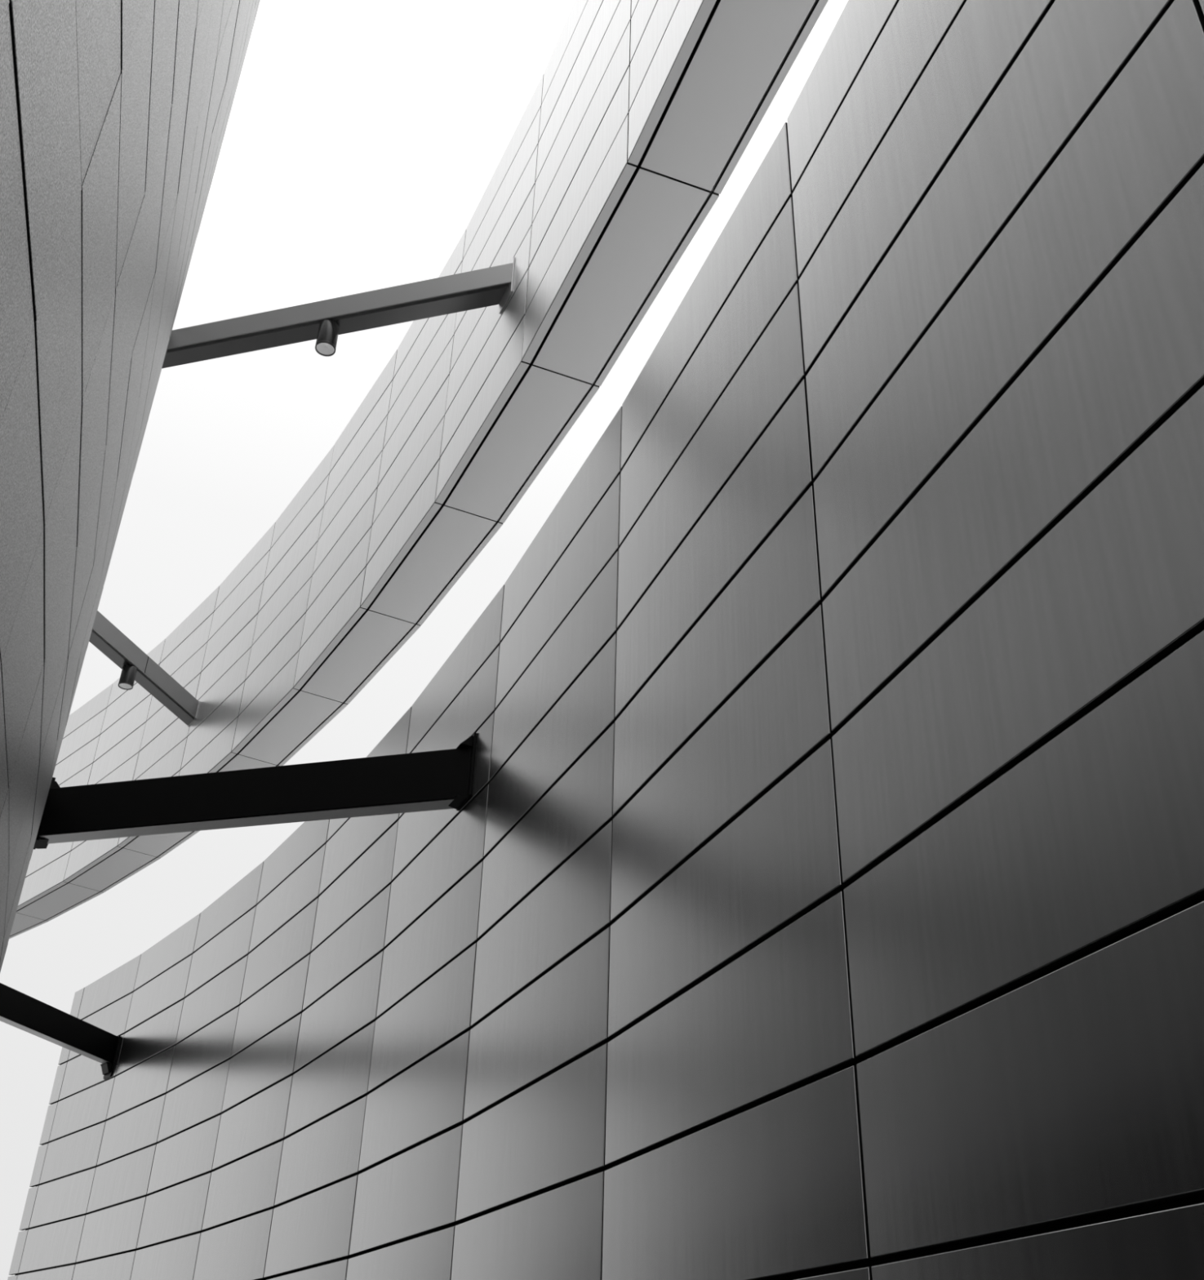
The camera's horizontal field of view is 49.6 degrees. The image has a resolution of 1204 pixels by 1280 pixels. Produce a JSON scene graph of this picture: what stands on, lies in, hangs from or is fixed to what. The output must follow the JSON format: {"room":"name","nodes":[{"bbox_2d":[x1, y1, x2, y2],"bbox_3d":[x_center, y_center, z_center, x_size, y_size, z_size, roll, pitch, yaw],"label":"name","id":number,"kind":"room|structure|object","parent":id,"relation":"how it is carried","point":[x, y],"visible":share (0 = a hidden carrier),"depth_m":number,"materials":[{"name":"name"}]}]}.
{"room":"building exterior passageway","nodes":[
{"label":"building exterior passageway","id":0,"kind":"room"},
{"bbox_2d":[0,0,260,971],"bbox_3d":[-4.957,-1.461,9.431,2.943,15.188,27.967,15,-33,-20],"label":"wall","id":1,"kind":"structure","parent":0,"point":[114,114],"depth_m":5.05,"materials":[{"name":"grey metal"}]},
{"bbox_2d":[0,982,119,1079],"bbox_3d":[-7.517,5.058,17.169,0.297,0.570,3.967,-6,-32,12],"label":"steel beam","id":2,"kind":"structure","parent":1,"relation":"attached to","point":[20,1011],"depth_m":17.55,"materials":[{"name":"black metal"}]},
{"bbox_2d":[88,610,199,726],"bbox_3d":[-7.171,0.267,19.726,0.291,0.348,3.977,-7,-32,14],"label":"steel beam","id":3,"kind":"structure","parent":1,"relation":"attached to","point":[105,637],"depth_m":19.94,"materials":[{"name":"grey metal"}]},
{"bbox_2d":[117,664,137,689],"bbox_3d":[-7.141,0.558,19.588,0.216,0.326,0.216,2,-31,0],"label":"spotlight","id":4,"kind":"object","parent":3,"relation":"attached to","point":[128,673],"visible":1,"depth_m":19.52,"materials":[{"name":"grey metal"}]},
{"bbox_2d":[33,732,476,849],"bbox_3d":[-2.929,1.254,10.629,4.082,0.561,0.300,-7,-32,15],"label":"steel beam","id":5,"kind":"structure","parent":1,"relation":"attached to","point":[437,780],"depth_m":10.47,"materials":[{"name":"black metal"}]},
{"bbox_2d":[8,0,828,938],"bbox_3d":[-4.054,-1.856,17.052,3.034,4.148,30.783,18,-35,-25],"label":"wall","id":6,"kind":"structure","parent":0,"point":[640,114],"depth_m":13.88,"materials":[{"name":"grey metal"}]},
{"bbox_2d":[161,257,515,368],"bbox_3d":[-2.839,-3.299,13.473,4.148,0.504,0.273,-7,-32,14],"label":"steel beam","id":7,"kind":"structure","parent":6,"relation":"attached to","point":[491,286],"depth_m":13.35,"materials":[{"name":"grey metal"}]},
{"bbox_2d":[315,319,339,356],"bbox_3d":[-2.810,-3.093,13.315,0.207,0.326,0.207,2,-31,0],"label":"spotlight","id":8,"kind":"object","parent":7,"relation":"attached to","point":[328,330],"visible":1,"depth_m":13.25,"materials":[{"name":"grey metal"}]},
{"bbox_2d":[7,0,1203,1279],"bbox_3d":[-2.460,3.736,10.388,1.713,7.405,23.947,16,-34,-22],"label":"wall","id":9,"kind":"structure","parent":0,"point":[816,892],"depth_m":5.11,"materials":[{"name":"grey metal"}]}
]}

